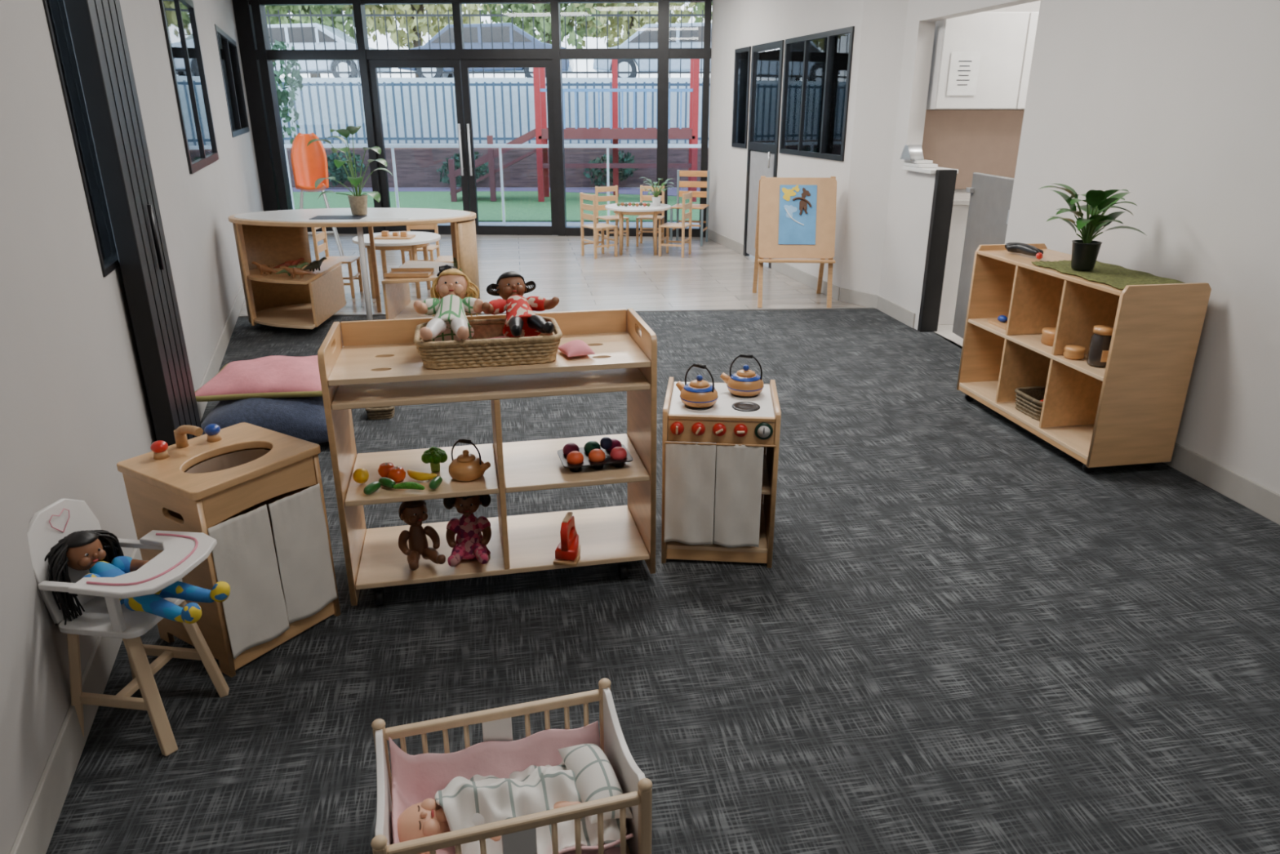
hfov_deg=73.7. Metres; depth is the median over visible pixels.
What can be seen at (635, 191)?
path
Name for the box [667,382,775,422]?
cooktop
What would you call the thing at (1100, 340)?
glass jar
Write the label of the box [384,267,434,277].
display tray
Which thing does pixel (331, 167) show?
shrub
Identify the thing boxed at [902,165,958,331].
half-wall post
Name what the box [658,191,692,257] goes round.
chair
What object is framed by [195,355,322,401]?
cushion
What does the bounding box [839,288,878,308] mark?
baseboard
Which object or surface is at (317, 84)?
fence
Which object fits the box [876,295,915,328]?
baseboard
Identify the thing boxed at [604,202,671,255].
round table
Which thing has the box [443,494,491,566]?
toy
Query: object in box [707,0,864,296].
wall
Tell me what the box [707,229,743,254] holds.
baseboard
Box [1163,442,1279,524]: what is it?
baseboard
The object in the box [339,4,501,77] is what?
street tree
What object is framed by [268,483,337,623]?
curtain
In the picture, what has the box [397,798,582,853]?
baby doll
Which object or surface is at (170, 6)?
glass
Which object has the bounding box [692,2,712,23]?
street tree
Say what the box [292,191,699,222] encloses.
lawn
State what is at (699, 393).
kettle
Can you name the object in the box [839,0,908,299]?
wall
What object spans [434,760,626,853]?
striped blanket
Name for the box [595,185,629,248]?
chair
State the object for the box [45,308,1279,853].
floor
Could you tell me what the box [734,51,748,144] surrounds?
glass
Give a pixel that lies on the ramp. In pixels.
(492, 153)
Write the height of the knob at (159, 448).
0.049 m
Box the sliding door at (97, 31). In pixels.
[62,0,201,445]
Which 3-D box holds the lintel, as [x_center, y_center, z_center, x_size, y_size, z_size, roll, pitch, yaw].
[2.093,-2.875,5.105,0.120,0.690,1.436,-3,21,-8]
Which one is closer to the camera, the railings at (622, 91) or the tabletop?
the tabletop
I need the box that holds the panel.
[746,151,774,263]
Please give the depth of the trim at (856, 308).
6.74 m
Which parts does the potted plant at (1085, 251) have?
pot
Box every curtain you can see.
[207,504,289,658]
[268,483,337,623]
[663,440,715,545]
[713,444,764,547]
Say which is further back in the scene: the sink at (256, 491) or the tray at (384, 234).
the tray at (384, 234)
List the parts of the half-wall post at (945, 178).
post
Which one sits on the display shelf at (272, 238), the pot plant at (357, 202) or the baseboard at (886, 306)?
the pot plant at (357, 202)
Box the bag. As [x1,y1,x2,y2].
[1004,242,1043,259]
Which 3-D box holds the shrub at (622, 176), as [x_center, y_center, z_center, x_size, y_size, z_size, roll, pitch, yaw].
[-0.591,-5.283,17.461,1.148,0.753,0.466,0,21,0]
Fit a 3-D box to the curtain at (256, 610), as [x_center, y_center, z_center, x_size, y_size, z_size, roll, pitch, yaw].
[-1.088,0.434,2.384,0.012,0.409,0.179,13,24,31]
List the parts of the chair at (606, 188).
leg, leg, seat, leg, leg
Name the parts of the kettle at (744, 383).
spout, lid, knob, handle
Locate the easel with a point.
(796, 216)
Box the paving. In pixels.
[437,222,699,227]
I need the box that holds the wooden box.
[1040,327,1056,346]
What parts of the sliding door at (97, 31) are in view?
pull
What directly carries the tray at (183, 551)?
on the high chair at (183, 551)
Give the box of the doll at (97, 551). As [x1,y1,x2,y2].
[44,529,230,625]
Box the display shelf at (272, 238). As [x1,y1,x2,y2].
[227,208,481,328]
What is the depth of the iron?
2.76 m
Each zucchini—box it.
[363,481,380,494]
[378,476,395,488]
[429,475,442,489]
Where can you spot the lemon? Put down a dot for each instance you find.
(361, 475)
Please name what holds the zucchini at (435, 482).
on the shelf unit at (375, 363)
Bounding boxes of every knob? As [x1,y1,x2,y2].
[150,440,169,459]
[204,423,221,442]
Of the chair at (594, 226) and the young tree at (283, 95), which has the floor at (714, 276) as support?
the chair at (594, 226)
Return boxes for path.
[292,187,700,195]
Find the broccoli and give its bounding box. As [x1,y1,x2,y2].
[421,446,447,472]
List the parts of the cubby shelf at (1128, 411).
shelf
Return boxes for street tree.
[264,4,387,77]
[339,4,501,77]
[478,3,622,48]
[560,2,700,48]
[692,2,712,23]
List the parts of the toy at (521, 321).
arm, leg, leg, arm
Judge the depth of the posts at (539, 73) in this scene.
15.07 m
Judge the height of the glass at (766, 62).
0.860 m
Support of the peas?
on the shelf unit at (375, 363)
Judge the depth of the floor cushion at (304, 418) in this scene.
3.95 m
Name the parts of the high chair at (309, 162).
shell seat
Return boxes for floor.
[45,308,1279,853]
[238,233,865,316]
[932,324,963,347]
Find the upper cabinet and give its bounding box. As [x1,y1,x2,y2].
[925,12,1039,109]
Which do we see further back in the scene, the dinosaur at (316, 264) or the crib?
the dinosaur at (316, 264)
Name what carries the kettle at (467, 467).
on the shelf unit at (375, 363)
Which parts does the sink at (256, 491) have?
spout post, spout, kick rail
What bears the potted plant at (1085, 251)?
on the mat
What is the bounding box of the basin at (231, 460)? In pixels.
[184,448,271,473]
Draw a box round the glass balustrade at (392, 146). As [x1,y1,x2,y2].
[284,144,708,225]
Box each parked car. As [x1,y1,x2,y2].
[267,23,391,77]
[398,22,573,77]
[592,22,711,77]
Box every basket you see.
[364,405,395,419]
[413,316,562,369]
[1014,386,1045,420]
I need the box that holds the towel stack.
[899,144,937,167]
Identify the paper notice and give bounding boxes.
[946,52,981,95]
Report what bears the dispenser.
on the towel stack
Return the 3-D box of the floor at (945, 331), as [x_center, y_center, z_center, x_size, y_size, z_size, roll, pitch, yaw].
[3.025,-0.594,5.943,2.150,0.050,2.350,0,21,0]
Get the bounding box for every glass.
[46,0,117,266]
[163,0,214,162]
[217,31,248,131]
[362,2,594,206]
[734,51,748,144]
[752,48,779,144]
[783,33,849,155]
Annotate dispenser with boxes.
[899,144,924,160]
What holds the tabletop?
on the shelf unit at (375, 363)
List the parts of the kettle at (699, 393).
spout, lid, knob, handle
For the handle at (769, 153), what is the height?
0.150 m
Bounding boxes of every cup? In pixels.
[568,466,582,471]
[591,464,603,470]
[612,462,625,467]
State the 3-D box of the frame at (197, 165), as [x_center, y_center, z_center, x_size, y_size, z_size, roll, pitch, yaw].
[-2.967,-2.291,5.629,0.032,1.090,1.647,-7,22,-19]
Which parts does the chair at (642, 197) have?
leg, leg, seat, leg, leg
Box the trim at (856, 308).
[239,306,875,317]
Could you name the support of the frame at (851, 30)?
attached to the wall at (735, 24)
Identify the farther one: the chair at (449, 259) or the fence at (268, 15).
the fence at (268, 15)
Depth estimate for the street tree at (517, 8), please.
28.31 m
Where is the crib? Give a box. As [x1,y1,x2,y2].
[370,677,652,853]
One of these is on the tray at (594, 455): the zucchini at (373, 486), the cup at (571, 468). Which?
the cup at (571, 468)
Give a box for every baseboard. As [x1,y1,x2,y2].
[9,282,244,853]
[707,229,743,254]
[770,257,839,300]
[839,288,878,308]
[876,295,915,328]
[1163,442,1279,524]
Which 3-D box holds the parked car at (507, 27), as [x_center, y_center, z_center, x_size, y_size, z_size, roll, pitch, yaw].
[-4.000,-9.790,22.488,4.400,1.420,1.755,0,21,0]
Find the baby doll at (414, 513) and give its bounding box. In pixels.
[398,499,445,570]
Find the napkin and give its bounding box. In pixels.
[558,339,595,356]
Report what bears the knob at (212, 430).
on the sink at (256, 491)
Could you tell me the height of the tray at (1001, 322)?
0.046 m
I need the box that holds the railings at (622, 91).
[539,88,693,128]
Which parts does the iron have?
handle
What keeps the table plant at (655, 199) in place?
on the round table at (621, 211)
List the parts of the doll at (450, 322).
arm, leg, leg, arm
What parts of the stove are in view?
knob, knob, burner, kick rail, knob, curtain rod, control panel, knob, burner, burner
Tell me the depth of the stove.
2.88 m
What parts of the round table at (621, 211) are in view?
leg, leg, leg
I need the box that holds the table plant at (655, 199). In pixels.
[637,177,674,205]
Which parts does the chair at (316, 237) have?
leg, leg, seat, leg, leg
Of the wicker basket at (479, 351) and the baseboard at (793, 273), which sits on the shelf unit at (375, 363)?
the wicker basket at (479, 351)
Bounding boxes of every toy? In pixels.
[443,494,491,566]
[481,271,559,337]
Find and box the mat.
[1031,260,1185,289]
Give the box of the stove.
[661,377,781,568]
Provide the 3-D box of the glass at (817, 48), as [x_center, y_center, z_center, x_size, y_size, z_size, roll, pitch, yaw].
[1.486,-2.816,7.276,0.008,0.940,1.333,-4,21,-12]
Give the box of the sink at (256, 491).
[116,422,340,677]
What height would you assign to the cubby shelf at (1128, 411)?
0.835 m
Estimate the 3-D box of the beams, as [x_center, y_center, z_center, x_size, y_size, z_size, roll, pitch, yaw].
[-0.400,-4.998,15.267,2.800,0.650,1.000,0,21,0]
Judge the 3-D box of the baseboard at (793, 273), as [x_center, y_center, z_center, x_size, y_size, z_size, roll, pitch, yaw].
[1.480,-1.367,7.783,0.013,0.110,1.557,-4,21,-12]
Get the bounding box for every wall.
[0,0,263,853]
[286,147,708,187]
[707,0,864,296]
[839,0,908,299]
[879,0,1279,494]
[925,0,1040,191]
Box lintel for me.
[919,0,1040,21]
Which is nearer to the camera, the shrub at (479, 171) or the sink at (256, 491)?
the sink at (256, 491)
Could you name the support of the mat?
on the cubby shelf at (1128, 411)
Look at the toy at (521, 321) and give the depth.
2.68 m
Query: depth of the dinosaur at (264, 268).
5.95 m
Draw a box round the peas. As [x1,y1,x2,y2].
[393,481,424,489]
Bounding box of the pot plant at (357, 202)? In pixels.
[306,125,392,215]
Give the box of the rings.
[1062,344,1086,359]
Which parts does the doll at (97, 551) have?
arm, leg, leg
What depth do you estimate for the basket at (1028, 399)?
4.19 m
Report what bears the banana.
on the shelf unit at (375, 363)
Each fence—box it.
[266,9,704,77]
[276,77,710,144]
[277,81,710,143]
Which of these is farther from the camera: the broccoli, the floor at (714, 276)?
the floor at (714, 276)
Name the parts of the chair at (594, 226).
leg, leg, seat, leg, leg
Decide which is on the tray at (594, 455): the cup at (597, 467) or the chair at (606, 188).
the cup at (597, 467)
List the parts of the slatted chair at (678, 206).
leg, leg, seat, leg, leg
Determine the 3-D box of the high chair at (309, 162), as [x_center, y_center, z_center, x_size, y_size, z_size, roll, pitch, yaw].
[-3.360,-2.354,8.782,0.462,1.266,0.462,-6,21,-16]
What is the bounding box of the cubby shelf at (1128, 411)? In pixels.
[956,243,1211,473]
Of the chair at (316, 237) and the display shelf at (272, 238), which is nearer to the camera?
the display shelf at (272, 238)
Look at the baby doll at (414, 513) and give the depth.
2.75 m
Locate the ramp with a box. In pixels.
[447,128,544,201]
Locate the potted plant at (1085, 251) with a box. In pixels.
[1038,183,1146,270]
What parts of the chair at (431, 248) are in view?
leg, leg, seat, leg, leg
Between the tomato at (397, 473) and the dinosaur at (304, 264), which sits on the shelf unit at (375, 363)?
the tomato at (397, 473)
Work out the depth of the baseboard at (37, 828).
2.05 m
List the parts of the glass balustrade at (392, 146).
rail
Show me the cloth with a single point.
(503, 336)
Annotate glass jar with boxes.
[1086,324,1113,367]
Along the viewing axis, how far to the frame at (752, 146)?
8.52 m
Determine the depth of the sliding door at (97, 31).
3.16 m
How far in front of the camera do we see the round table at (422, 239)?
7.08 m
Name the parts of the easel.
leg, leg, leg, leg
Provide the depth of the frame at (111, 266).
2.77 m
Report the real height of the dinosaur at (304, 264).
0.088 m
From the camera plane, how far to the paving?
12.39 m
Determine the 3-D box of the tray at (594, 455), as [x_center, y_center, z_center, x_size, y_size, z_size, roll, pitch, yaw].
[-0.149,0.080,2.813,0.230,0.087,0.155,-5,21,-14]
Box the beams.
[538,127,694,168]
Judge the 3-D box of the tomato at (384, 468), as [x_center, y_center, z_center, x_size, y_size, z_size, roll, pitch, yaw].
[-0.807,0.137,2.720,0.056,0.044,0.056,0,21,0]
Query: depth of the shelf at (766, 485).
3.01 m
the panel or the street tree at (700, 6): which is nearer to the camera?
the panel
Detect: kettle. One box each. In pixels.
[448,439,490,481]
[675,363,718,408]
[720,353,764,396]
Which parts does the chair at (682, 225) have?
leg, leg, seat, leg, leg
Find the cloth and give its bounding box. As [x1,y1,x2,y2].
[488,335,506,338]
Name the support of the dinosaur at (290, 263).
on the display shelf at (272, 238)
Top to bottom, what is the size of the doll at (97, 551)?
0.249 m
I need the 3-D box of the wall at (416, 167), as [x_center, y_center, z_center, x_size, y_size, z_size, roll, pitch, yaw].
[-1.000,-5.464,17.868,26.000,0.860,0.250,0,21,0]
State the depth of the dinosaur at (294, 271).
5.84 m
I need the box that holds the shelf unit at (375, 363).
[317,308,657,605]
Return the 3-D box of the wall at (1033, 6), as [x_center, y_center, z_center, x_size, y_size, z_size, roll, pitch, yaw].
[3.080,-2.285,6.469,2.140,2.750,0.120,0,21,0]
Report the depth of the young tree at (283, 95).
13.65 m
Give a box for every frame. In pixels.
[42,0,119,277]
[158,0,218,173]
[214,24,249,137]
[231,0,712,237]
[731,46,751,148]
[742,40,784,268]
[778,26,854,161]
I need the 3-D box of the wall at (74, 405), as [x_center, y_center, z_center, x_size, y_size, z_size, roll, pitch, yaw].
[-2.906,-1.889,5.411,0.121,2.750,11.368,-7,22,-18]
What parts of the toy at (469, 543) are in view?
arm, leg, leg, arm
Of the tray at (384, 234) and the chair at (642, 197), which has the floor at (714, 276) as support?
the chair at (642, 197)
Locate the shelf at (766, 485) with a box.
[714,452,770,494]
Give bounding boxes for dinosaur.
[251,261,277,275]
[273,257,304,268]
[275,262,308,275]
[279,265,315,278]
[302,257,326,271]
[453,257,462,271]
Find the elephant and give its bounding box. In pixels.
[436,264,457,276]
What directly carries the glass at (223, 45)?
attached to the wall at (74, 405)
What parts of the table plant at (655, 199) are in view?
pot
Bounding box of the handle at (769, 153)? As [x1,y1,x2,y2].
[767,151,770,168]
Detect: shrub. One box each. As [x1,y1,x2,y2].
[326,151,364,188]
[436,151,488,186]
[582,150,637,186]
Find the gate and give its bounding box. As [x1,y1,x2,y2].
[952,172,1014,338]
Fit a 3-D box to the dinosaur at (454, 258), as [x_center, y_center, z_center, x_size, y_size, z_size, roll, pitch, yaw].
[-1.298,-1.151,6.083,0.050,0.088,0.224,-9,22,-23]
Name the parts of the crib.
post, post, rail, panel, rail, panel, mattress, post, post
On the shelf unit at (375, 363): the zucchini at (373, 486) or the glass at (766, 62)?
the zucchini at (373, 486)
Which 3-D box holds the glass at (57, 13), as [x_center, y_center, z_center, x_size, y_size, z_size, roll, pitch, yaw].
[-1.958,-1.353,2.962,0.008,1.518,0.722,-7,22,-18]
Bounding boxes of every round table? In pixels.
[352,231,440,298]
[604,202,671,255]
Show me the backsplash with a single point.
(969, 142)
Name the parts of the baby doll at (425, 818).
arm, leg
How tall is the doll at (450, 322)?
0.212 m
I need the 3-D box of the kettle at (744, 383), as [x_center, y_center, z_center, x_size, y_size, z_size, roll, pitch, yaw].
[0.370,-0.190,3.006,0.136,0.140,0.136,-10,23,-24]
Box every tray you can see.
[67,529,217,599]
[374,231,415,239]
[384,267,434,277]
[557,436,632,471]
[987,315,1008,329]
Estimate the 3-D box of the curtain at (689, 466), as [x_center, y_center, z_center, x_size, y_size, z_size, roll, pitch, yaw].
[0.168,0.229,2.890,0.169,0.379,0.014,2,21,5]
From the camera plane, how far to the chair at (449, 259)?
7.20 m
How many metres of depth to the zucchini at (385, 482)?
2.63 m
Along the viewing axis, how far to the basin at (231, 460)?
2.50 m
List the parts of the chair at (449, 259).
seat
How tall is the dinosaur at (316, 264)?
0.088 m
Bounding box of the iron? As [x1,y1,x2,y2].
[553,511,580,566]
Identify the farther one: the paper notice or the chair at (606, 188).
the chair at (606, 188)
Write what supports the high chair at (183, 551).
on the floor at (960, 635)
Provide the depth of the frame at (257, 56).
10.09 m
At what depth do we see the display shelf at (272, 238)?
6.13 m
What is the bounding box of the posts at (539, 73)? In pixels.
[533,58,699,201]
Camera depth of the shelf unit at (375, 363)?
2.73 m
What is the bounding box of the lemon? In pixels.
[352,467,368,483]
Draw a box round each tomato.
[377,462,395,477]
[387,466,405,482]
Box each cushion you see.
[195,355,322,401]
[200,395,351,443]
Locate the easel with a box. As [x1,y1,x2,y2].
[752,176,836,307]
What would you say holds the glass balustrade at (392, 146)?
on the paving
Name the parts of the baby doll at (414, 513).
arm, leg, leg, arm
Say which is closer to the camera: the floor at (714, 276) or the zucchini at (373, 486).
the zucchini at (373, 486)
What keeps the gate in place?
attached to the wall at (1174, 104)
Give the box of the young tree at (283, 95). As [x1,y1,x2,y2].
[268,34,302,144]
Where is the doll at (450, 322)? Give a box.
[413,268,483,341]
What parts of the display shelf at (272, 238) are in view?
panel, shelf, shelf, panel, leg, panel, shelf, shelf, panel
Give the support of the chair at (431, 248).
on the floor at (714, 276)
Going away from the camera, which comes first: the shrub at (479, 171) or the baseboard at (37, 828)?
the baseboard at (37, 828)
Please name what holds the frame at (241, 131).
attached to the wall at (74, 405)
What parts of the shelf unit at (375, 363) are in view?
shelf, rail, shelf under tray, shelf, shelf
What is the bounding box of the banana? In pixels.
[407,469,436,480]
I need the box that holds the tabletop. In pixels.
[328,331,650,386]
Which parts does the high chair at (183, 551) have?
arm, backrest, leg, arm post, seat, leg, arm, leg, leg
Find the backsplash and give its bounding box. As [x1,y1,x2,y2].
[921,110,1024,189]
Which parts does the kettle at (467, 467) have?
knob, lid, handle, spout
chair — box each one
[26,497,229,755]
[290,133,344,256]
[311,226,363,297]
[400,223,439,282]
[435,255,453,297]
[579,192,617,258]
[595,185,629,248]
[635,185,664,247]
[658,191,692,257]
[670,169,710,246]

